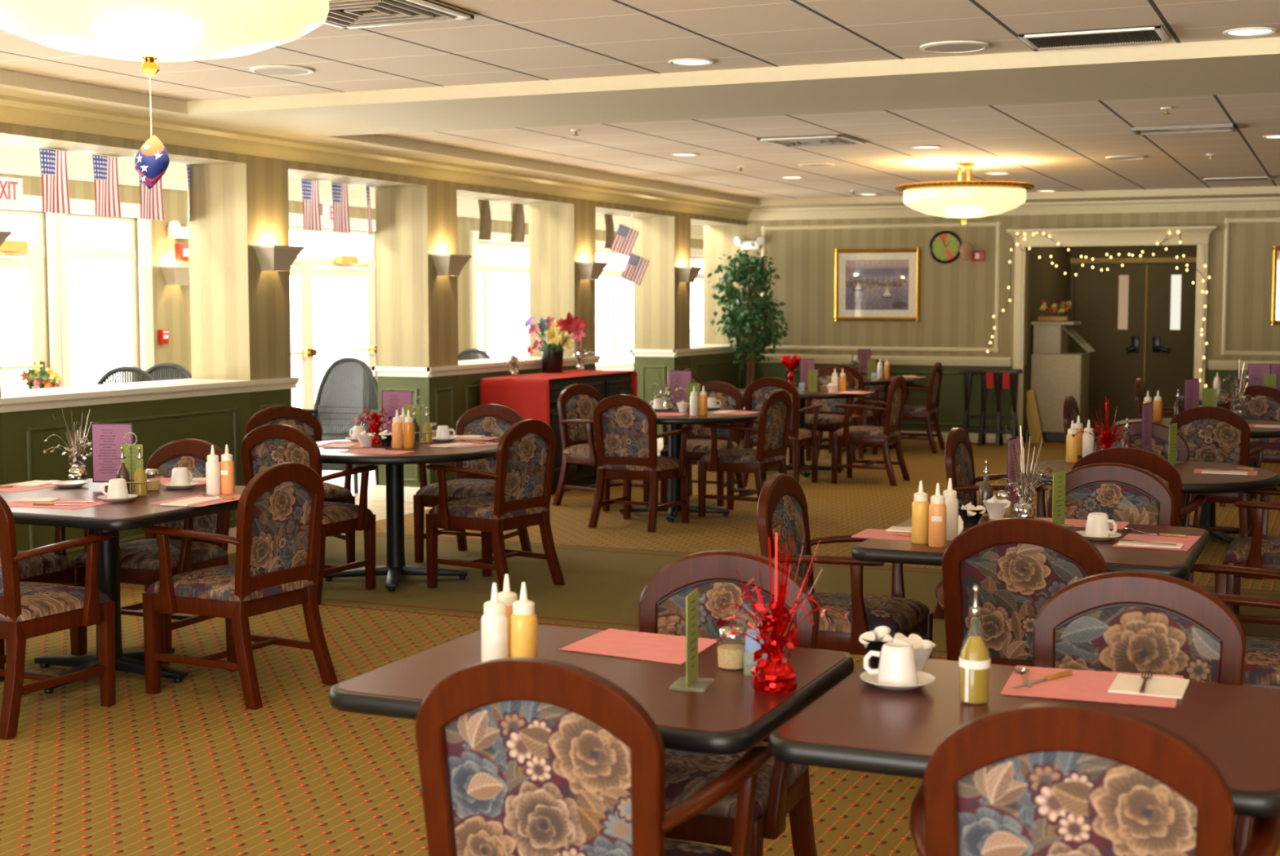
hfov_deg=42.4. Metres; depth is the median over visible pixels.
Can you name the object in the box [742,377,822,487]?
dining chair
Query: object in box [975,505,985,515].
creamer
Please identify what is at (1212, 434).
dining chair
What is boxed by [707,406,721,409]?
saucer
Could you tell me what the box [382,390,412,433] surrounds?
menu stand
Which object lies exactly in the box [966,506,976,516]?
creamer
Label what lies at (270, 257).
wall sconce
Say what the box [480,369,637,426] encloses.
tablecloth
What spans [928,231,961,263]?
wall clock
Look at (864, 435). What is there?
dining chair
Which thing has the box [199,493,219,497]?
spoon
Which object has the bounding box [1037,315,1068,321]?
basket
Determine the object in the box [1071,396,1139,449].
centrepiece
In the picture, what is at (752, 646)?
caddy
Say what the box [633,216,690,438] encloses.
wall pillar
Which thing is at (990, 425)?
trim
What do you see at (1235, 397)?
centrepiece
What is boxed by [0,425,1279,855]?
floor
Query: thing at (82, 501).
fork
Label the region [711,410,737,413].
napkin
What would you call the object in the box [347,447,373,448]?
knife
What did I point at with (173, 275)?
wall sconce
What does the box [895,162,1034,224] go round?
chandelier
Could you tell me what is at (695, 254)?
window
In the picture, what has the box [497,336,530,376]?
centrepiece
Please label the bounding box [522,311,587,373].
flower pot
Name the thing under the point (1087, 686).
placemat
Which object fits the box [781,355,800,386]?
heart decoration
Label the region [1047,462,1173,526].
dining chair
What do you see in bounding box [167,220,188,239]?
emergency light
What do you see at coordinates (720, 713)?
square table
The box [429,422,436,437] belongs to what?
jar
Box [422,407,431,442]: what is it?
cruet bottle
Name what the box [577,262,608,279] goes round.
wall sconce
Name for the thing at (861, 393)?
placemat
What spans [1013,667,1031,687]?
spoon
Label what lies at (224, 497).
knife
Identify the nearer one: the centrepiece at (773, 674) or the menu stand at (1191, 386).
the centrepiece at (773, 674)
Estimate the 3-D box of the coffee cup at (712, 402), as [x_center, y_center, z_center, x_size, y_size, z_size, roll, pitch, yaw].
[0.539,-0.186,12.264,0.103,0.081,0.084,-2,5,-27]
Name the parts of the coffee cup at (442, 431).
cup handle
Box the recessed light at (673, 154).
[670,153,697,156]
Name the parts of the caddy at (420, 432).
loop handle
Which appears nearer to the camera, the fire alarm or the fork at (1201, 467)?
the fork at (1201, 467)
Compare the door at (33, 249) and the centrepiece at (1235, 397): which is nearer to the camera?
the centrepiece at (1235, 397)
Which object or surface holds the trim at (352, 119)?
attached to the wall at (15, 135)
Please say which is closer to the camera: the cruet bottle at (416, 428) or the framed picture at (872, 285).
the cruet bottle at (416, 428)
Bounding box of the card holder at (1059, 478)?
[1052,471,1066,524]
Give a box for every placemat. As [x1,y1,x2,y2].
[0,480,56,492]
[6,497,114,509]
[148,493,240,506]
[150,477,205,485]
[318,441,373,447]
[340,448,415,454]
[426,440,498,448]
[453,436,498,439]
[559,628,717,664]
[655,412,688,416]
[712,411,759,414]
[826,391,874,394]
[851,528,911,541]
[891,376,927,377]
[1000,666,1183,707]
[1034,517,1129,528]
[1111,533,1200,551]
[1193,468,1257,475]
[1248,424,1269,427]
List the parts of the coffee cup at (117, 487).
cup handle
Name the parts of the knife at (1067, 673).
blade, handle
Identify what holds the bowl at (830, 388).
on the placemat at (861, 393)
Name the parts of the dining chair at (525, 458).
leg, arm post, armrest, leg, seat frame, seat, leg, frame, panel, leg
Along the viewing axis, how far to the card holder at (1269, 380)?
13.70 m
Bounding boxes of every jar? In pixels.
[144,468,159,490]
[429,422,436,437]
[717,625,746,669]
[996,490,1013,515]
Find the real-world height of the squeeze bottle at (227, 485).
0.209 m
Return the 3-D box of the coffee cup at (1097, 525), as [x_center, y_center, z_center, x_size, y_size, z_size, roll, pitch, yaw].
[1.555,0.329,5.572,0.103,0.081,0.084,1,5,13]
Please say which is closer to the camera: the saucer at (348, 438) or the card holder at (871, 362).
the saucer at (348, 438)
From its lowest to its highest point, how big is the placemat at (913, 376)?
0.001 m
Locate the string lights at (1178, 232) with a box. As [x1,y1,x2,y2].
[986,231,1210,386]
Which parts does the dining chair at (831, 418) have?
leg, leg, seat frame, seat, backrest, frame, leg, arm post, leg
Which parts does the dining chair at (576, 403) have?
leg, seat frame, armrest, seat, frame, backrest, arm post, leg, leg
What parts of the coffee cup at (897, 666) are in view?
cup handle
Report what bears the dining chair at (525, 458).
on the floor
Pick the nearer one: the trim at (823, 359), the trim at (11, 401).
the trim at (11, 401)
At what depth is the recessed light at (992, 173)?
14.48 m
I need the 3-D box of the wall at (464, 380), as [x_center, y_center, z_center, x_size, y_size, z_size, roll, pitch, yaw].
[-1.225,-0.018,14.117,0.460,0.970,2.120,2,5,23]
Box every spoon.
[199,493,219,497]
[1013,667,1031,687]
[1123,528,1158,534]
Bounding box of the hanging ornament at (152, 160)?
[133,77,169,189]
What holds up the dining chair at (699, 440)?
on the floor
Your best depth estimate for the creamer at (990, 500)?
6.09 m
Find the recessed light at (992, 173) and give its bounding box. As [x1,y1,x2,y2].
[985,172,1009,174]
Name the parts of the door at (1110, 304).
vision pane, handle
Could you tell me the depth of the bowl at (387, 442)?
9.15 m
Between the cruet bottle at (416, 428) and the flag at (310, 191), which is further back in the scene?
the flag at (310, 191)
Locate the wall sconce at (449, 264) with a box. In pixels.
[431,253,471,275]
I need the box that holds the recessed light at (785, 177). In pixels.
[780,176,804,178]
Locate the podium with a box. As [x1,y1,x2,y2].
[1030,321,1089,441]
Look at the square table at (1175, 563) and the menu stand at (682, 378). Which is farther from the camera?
the menu stand at (682, 378)
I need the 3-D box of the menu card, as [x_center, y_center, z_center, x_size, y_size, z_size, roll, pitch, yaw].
[0.108,0.442,3.444,0.075,0.198,0.100,1,5,15]
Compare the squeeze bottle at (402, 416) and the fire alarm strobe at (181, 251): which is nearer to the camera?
the squeeze bottle at (402, 416)
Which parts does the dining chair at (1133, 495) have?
backrest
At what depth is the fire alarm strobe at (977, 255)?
17.98 m
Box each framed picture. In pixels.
[833,248,920,321]
[1270,246,1279,324]
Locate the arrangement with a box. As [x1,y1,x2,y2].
[1035,300,1071,321]
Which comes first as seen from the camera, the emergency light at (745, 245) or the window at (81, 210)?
the window at (81, 210)
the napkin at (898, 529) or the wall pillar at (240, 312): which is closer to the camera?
the napkin at (898, 529)
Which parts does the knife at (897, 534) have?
blade, handle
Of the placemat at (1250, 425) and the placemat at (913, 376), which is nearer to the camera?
the placemat at (1250, 425)
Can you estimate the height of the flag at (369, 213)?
0.360 m
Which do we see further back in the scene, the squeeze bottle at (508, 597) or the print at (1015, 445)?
the print at (1015, 445)
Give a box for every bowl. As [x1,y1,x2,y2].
[18,366,61,389]
[356,434,373,447]
[376,434,391,446]
[675,403,689,412]
[825,385,836,392]
[858,632,896,667]
[888,640,935,671]
[958,506,985,527]
[982,500,1010,519]
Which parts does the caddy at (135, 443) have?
loop handle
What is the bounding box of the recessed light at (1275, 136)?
[1262,134,1279,138]
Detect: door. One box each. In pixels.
[0,195,62,389]
[288,213,377,427]
[1074,264,1146,425]
[1145,263,1196,418]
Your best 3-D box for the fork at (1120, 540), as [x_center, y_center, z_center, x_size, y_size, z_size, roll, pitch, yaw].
[1.674,0.377,5.440,0.184,0.003,0.022,3,5,33]
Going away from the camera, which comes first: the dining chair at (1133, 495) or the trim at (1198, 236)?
the dining chair at (1133, 495)
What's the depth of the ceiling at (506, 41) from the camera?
7.09 m
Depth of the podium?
18.15 m
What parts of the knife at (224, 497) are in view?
handle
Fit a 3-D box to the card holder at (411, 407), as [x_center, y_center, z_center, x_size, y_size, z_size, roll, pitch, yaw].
[-1.336,-0.036,9.647,0.100,0.198,0.075,0,4,6]
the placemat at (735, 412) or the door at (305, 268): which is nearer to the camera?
the placemat at (735, 412)
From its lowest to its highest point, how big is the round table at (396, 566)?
0.746 m
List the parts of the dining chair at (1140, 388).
frame, backrest, armrest, armrest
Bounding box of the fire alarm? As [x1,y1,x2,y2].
[157,329,168,344]
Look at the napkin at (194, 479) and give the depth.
7.40 m
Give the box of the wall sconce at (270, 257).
[253,244,304,271]
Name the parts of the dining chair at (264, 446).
panel, frame, leg, seat frame, seat, armrest, arm post, leg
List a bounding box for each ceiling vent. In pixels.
[324,0,474,29]
[756,134,865,147]
[1017,25,1170,49]
[1131,123,1235,135]
[1200,175,1271,182]
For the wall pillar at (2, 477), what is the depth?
8.63 m
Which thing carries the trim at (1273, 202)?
attached to the wall at (957, 297)
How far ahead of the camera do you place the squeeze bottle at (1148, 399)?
10.94 m
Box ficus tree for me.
[706,241,788,439]
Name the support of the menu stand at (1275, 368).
on the round table at (1220, 402)
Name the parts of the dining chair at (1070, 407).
frame, backrest, armrest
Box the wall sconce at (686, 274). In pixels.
[676,266,702,282]
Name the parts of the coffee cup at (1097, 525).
cup handle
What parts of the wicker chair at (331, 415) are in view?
armrest, seat, frame, leg, armrest, leg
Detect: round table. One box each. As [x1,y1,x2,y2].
[315,437,497,591]
[591,407,758,522]
[737,386,866,477]
[821,375,914,453]
[1024,458,1279,493]
[1114,417,1279,545]
[1177,394,1279,488]
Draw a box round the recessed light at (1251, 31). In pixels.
[1222,26,1277,36]
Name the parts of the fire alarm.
pull handle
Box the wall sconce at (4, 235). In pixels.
[0,231,11,246]
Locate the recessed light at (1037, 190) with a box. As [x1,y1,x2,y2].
[1035,190,1057,191]
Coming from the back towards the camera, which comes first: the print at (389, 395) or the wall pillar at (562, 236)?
the wall pillar at (562, 236)
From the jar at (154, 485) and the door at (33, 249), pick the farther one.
the door at (33, 249)
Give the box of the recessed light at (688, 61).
[668,57,714,66]
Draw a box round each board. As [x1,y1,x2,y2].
[1026,390,1035,443]
[1026,391,1044,443]
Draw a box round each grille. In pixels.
[254,68,308,75]
[801,164,831,166]
[924,44,984,52]
[1108,156,1142,159]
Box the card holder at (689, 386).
[686,382,699,408]
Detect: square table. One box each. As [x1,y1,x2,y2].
[0,478,245,693]
[328,624,853,755]
[768,658,1279,817]
[851,515,1209,579]
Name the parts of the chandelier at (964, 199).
rod, rod, lamp shade, rod, rod, rod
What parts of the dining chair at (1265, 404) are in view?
leg, frame, panel, seat frame, seat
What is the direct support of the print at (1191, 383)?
attached to the menu stand at (1191, 386)
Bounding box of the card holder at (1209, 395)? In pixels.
[1202,388,1217,407]
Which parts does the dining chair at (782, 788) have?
backrest, frame, seat frame, seat, leg, arm post, leg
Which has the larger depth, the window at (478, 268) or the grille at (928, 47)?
the window at (478, 268)
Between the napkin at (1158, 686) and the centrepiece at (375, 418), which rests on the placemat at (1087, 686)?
the napkin at (1158, 686)
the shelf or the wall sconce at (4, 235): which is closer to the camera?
the wall sconce at (4, 235)
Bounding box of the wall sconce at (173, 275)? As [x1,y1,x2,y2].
[160,266,189,285]
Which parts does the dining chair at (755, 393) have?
leg, leg, panel, frame, seat, seat frame, leg, armrest, leg, arm post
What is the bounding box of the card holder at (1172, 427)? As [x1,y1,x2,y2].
[1168,422,1177,462]
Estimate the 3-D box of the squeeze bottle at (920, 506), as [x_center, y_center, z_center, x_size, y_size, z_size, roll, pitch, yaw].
[0.934,0.279,5.492,0.058,0.209,0.058,-3,5,-30]
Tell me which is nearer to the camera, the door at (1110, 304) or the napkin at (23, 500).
the napkin at (23, 500)
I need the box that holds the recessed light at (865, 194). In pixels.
[857,193,878,195]
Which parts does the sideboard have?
drawer, cabinet door, cabinet door, drawer, drawer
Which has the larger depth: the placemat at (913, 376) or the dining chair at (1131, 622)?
the placemat at (913, 376)
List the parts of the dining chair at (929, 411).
leg, arm post, armrest, seat, armrest, seat frame, leg, frame, panel, leg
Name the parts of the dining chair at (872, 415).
leg, leg, frame, panel, leg, seat frame, seat, armrest, leg, arm post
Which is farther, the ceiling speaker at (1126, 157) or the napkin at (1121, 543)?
the ceiling speaker at (1126, 157)
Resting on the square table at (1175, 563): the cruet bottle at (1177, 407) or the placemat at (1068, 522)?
the placemat at (1068, 522)
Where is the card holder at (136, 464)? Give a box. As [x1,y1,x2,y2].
[120,444,143,488]
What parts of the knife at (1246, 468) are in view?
handle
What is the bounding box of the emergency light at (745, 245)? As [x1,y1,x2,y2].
[734,236,764,249]
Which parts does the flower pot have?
flower, flower, flower, flower, flower, flower, flower, flower, flower, flower, flower, flower, flower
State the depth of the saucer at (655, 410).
12.06 m
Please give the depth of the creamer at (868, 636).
3.63 m
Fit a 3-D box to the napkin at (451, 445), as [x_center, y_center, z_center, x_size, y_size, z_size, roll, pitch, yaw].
[-1.042,0.094,9.183,0.120,0.006,0.240,3,5,35]
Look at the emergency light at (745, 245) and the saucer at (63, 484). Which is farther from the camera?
the emergency light at (745, 245)
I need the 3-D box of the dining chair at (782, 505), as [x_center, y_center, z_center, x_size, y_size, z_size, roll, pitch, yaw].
[0.723,0.634,5.973,0.567,0.920,0.622,2,5,23]
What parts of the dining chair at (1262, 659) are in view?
arm post, armrest, armrest, seat frame, seat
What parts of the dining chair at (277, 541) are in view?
leg, arm post, armrest, seat frame, leg, seat, leg, frame, panel, leg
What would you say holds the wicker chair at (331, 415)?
on the floor
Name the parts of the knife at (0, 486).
handle, blade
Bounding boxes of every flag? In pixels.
[39,148,71,213]
[92,154,121,217]
[138,176,164,220]
[186,164,190,222]
[301,178,321,231]
[331,182,350,232]
[365,185,373,235]
[477,199,491,239]
[510,203,524,242]
[604,213,614,248]
[609,223,639,257]
[620,253,649,285]
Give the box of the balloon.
[959,228,973,261]
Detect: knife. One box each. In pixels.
[0,485,41,487]
[32,502,81,506]
[203,495,234,499]
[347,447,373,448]
[463,441,485,444]
[864,533,911,537]
[1012,670,1072,688]
[1125,533,1186,537]
[1212,466,1254,470]
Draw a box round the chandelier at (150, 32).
[0,0,328,77]
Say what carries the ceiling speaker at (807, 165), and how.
attached to the ceiling at (1059, 146)
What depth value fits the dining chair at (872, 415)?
16.31 m
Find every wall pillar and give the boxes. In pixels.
[0,365,4,484]
[187,163,292,417]
[375,186,458,487]
[528,204,595,370]
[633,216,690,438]
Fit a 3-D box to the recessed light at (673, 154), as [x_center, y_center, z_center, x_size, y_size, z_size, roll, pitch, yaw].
[0.340,-2.090,12.625,0.216,0.008,0.216,2,5,23]
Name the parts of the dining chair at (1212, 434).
panel, frame, seat frame, leg, leg, armrest, arm post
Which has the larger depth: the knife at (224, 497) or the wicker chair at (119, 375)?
the wicker chair at (119, 375)
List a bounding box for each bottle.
[115,446,129,493]
[133,446,146,495]
[205,444,220,495]
[220,444,235,494]
[391,409,402,448]
[399,408,407,445]
[403,409,413,448]
[412,406,419,442]
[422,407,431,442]
[480,582,508,662]
[497,573,517,657]
[510,582,537,657]
[689,386,697,416]
[699,386,707,416]
[817,368,820,391]
[831,368,838,391]
[839,368,845,391]
[876,358,882,378]
[884,358,889,378]
[911,480,929,544]
[928,483,946,547]
[942,478,958,540]
[959,585,991,703]
[978,460,992,513]
[1066,420,1078,462]
[1074,415,1084,455]
[1082,420,1094,457]
[1121,417,1132,448]
[1142,391,1151,404]
[1152,390,1162,422]
[1173,389,1182,417]
[1213,372,1220,397]
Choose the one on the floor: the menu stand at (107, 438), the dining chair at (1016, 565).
the dining chair at (1016, 565)
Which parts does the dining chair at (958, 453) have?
leg, frame, backrest, armrest, armrest, arm post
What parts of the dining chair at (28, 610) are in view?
panel, frame, leg, seat frame, seat, armrest, arm post, leg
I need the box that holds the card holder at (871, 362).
[867,359,875,377]
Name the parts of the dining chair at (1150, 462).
frame, panel, leg, armrest, arm post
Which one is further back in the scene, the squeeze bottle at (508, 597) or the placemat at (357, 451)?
the placemat at (357, 451)
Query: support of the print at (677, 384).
attached to the menu stand at (682, 378)
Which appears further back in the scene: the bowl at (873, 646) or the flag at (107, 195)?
the flag at (107, 195)
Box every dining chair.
[0,495,115,740]
[0,526,84,681]
[75,439,231,664]
[141,462,337,710]
[240,423,377,604]
[244,405,355,564]
[413,404,532,563]
[415,657,771,855]
[425,419,564,591]
[552,383,649,511]
[588,394,693,533]
[638,550,819,855]
[660,381,746,506]
[682,368,745,465]
[697,389,791,517]
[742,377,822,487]
[756,473,933,672]
[788,366,856,464]
[817,364,881,459]
[831,375,910,486]
[856,358,891,426]
[882,362,945,453]
[909,702,1279,855]
[933,427,1046,619]
[935,517,1107,666]
[1032,570,1252,855]
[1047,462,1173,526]
[1062,395,1102,458]
[1070,447,1206,583]
[1094,421,1192,527]
[1134,378,1183,419]
[1167,406,1266,537]
[1191,563,1279,689]
[1219,385,1279,506]
[1222,488,1279,625]
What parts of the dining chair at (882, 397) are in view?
backrest, frame, seat, leg, arm post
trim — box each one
[0,36,1279,208]
[0,94,751,220]
[0,144,703,239]
[0,377,298,413]
[26,359,740,554]
[371,355,600,377]
[629,344,745,357]
[746,196,1279,220]
[755,354,1279,370]
[760,217,1279,355]
[783,368,1247,427]
[1006,226,1216,440]
[1070,257,1196,386]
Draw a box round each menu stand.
[91,422,133,488]
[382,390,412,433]
[667,370,691,408]
[799,358,814,390]
[857,349,871,374]
[1006,435,1021,509]
[1141,402,1152,453]
[1183,378,1199,410]
[1247,364,1271,386]
[1270,364,1279,390]
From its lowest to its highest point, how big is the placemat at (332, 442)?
0.001 m
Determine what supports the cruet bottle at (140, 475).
in the caddy at (135, 443)
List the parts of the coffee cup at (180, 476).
cup handle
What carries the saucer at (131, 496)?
on the square table at (136, 513)
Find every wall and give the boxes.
[0,122,746,226]
[0,173,703,414]
[1,391,250,559]
[457,365,574,418]
[690,352,745,410]
[702,209,1279,443]
[1026,245,1196,441]
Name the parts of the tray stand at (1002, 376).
leg, leg, leg, leg, rail, cross rail, cross rail, rail, rail, leg, leg, leg, leg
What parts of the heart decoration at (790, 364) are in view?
stem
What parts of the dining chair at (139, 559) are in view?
leg, arm post, leg, seat, seat frame, leg, backrest, arm post, frame, leg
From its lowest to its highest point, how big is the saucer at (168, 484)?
0.020 m
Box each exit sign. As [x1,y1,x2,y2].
[0,176,22,206]
[322,202,333,224]
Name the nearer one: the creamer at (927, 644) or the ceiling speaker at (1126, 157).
the creamer at (927, 644)
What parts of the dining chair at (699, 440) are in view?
leg, arm post, leg, seat, seat frame, backrest, frame, leg, arm post, leg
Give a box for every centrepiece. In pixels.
[43,409,92,479]
[351,408,392,444]
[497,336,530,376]
[564,337,595,370]
[649,367,686,410]
[710,533,848,694]
[840,346,864,368]
[995,424,1056,518]
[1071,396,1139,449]
[1213,374,1253,417]
[1221,360,1257,390]
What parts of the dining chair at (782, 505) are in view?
frame, backrest, armrest, armrest, arm post, seat, seat frame, arm post, leg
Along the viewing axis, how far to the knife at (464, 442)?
9.33 m
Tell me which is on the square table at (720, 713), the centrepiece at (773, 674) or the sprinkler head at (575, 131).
the centrepiece at (773, 674)
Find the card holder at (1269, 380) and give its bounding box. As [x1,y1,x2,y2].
[1262,374,1275,388]
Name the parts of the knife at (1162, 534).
blade, handle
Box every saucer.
[50,480,88,488]
[97,493,137,502]
[161,481,199,488]
[345,436,358,441]
[431,436,457,441]
[653,407,668,411]
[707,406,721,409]
[859,671,935,690]
[1075,530,1121,541]
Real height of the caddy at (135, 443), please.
0.265 m
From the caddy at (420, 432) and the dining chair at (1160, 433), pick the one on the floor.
the dining chair at (1160, 433)
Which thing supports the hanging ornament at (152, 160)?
hanging from the chandelier at (150, 32)
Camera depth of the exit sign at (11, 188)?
12.34 m
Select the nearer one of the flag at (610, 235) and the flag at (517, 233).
the flag at (517, 233)
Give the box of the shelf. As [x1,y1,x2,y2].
[1031,321,1080,324]
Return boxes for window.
[57,198,154,386]
[469,231,528,359]
[595,240,633,371]
[690,248,703,345]
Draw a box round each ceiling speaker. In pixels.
[249,65,313,75]
[798,163,835,167]
[920,40,989,53]
[1105,155,1146,159]
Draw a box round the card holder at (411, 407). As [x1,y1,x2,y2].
[402,404,420,437]
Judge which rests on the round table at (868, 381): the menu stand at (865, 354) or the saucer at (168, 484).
the menu stand at (865, 354)
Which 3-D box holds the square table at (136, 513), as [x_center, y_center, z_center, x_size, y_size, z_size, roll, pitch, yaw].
[-2.205,0.654,6.837,1.130,0.746,1.120,2,5,23]
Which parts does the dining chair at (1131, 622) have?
backrest, frame, seat, arm post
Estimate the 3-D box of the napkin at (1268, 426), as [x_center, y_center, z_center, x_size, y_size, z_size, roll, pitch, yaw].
[4.051,-0.011,10.558,0.220,0.006,0.120,2,5,23]
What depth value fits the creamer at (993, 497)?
6.10 m
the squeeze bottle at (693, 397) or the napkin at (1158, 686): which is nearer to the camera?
the napkin at (1158, 686)
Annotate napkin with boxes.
[10,480,60,486]
[13,497,60,502]
[160,497,222,506]
[191,477,205,481]
[322,444,357,448]
[430,442,475,447]
[451,435,485,438]
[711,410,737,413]
[840,391,860,393]
[885,526,911,532]
[1107,673,1189,699]
[1117,541,1183,548]
[1201,470,1248,475]
[1254,425,1279,427]
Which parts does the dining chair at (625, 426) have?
leg, panel, frame, leg, seat frame, seat, leg, armrest, arm post, leg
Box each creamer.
[381,433,386,439]
[858,631,875,648]
[866,630,878,641]
[874,626,890,641]
[881,634,893,641]
[892,637,906,642]
[894,633,906,638]
[907,634,924,648]
[908,641,919,649]
[919,640,933,649]
[963,502,973,508]
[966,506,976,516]
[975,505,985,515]
[986,498,996,502]
[991,495,998,503]
[1000,499,1009,508]
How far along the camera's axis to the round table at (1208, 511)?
10.78 m
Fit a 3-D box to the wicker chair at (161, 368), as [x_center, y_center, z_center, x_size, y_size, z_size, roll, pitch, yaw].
[-3.599,0.065,12.335,0.690,1.081,0.624,0,4,-2]
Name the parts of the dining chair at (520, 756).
panel, seat, armrest, arm post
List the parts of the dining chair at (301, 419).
frame, backrest, seat frame, seat, arm post, leg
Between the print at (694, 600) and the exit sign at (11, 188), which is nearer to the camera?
the print at (694, 600)
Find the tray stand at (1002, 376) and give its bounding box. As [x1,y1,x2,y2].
[959,368,1022,446]
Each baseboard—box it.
[227,438,663,548]
[817,431,1011,443]
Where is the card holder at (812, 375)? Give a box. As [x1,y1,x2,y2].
[808,369,817,391]
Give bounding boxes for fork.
[55,501,104,502]
[1119,539,1177,545]
[1139,672,1152,693]
[1200,466,1231,471]
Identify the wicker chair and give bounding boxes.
[95,366,155,385]
[138,363,191,382]
[303,357,378,493]
[457,348,491,360]
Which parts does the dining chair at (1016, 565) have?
armrest, panel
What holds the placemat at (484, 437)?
on the round table at (396, 566)
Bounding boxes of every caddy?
[124,432,151,497]
[413,396,435,444]
[745,629,767,665]
[799,382,804,391]
[871,372,876,379]
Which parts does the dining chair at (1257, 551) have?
leg, leg, seat, arm post, seat frame, armrest, armrest, arm post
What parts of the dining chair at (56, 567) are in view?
leg, seat frame, seat, arm post, leg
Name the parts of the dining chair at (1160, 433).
backrest, seat, arm post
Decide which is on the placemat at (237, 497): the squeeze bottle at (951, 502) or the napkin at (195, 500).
the napkin at (195, 500)
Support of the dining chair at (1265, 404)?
on the floor
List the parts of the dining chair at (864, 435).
leg, arm post, leg, armrest, arm post, seat, seat frame, armrest, leg, frame, panel, leg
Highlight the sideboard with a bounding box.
[548,373,631,495]
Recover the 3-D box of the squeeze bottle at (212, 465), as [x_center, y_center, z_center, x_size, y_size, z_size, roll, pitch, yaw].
[-1.771,0.174,6.848,0.058,0.209,0.058,-3,5,-36]
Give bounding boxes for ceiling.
[0,0,1279,101]
[0,143,703,226]
[378,92,1279,199]
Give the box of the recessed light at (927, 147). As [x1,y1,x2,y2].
[911,145,941,149]
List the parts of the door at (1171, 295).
handle, vision pane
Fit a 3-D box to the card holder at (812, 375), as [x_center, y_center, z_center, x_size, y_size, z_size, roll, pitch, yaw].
[1.517,-0.410,14.510,0.100,0.198,0.075,-3,5,-34]
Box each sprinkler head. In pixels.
[570,129,581,135]
[1160,106,1173,114]
[1205,154,1214,159]
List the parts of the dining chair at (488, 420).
leg, arm post, seat frame, seat, leg, backrest, frame, leg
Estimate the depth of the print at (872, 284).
18.48 m
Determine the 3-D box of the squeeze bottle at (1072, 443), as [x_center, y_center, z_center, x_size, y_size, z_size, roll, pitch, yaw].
[2.161,0.066,8.253,0.058,0.209,0.058,-2,5,-22]
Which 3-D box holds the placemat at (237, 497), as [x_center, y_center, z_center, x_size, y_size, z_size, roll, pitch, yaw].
[-1.762,0.290,6.693,0.260,0.001,0.400,2,5,23]
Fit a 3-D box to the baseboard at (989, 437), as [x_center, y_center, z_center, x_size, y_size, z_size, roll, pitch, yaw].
[6.503,0.200,16.959,11.440,0.100,0.024,2,5,23]
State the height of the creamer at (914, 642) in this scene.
0.038 m
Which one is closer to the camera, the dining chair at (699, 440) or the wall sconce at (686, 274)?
the dining chair at (699, 440)
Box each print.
[97,430,117,473]
[386,395,400,425]
[671,383,683,399]
[690,600,696,667]
[845,259,909,310]
[1010,444,1016,493]
[1056,476,1062,515]
[1144,408,1148,445]
[1186,382,1194,407]
[1251,371,1261,381]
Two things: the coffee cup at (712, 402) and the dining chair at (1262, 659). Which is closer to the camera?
the dining chair at (1262, 659)
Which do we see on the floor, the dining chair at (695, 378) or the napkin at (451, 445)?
the dining chair at (695, 378)
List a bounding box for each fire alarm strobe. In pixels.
[174,243,188,261]
[971,250,984,261]
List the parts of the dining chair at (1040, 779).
armrest, panel, armrest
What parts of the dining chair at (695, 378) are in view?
frame, backrest, leg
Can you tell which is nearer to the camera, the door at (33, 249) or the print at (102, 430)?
the print at (102, 430)
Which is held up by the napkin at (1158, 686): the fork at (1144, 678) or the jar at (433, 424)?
the fork at (1144, 678)
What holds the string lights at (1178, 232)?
hanging from the wall at (957, 297)
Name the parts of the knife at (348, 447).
handle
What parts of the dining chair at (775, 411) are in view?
leg, arm post, leg, armrest, seat, seat frame, arm post, armrest, leg, frame, panel, leg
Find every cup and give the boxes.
[101,478,128,498]
[170,467,192,485]
[349,425,365,439]
[435,425,455,439]
[649,398,663,408]
[707,397,720,407]
[862,642,917,685]
[987,499,995,502]
[1084,512,1116,537]
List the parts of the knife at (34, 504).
handle, blade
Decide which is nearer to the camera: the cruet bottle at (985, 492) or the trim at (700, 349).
the cruet bottle at (985, 492)

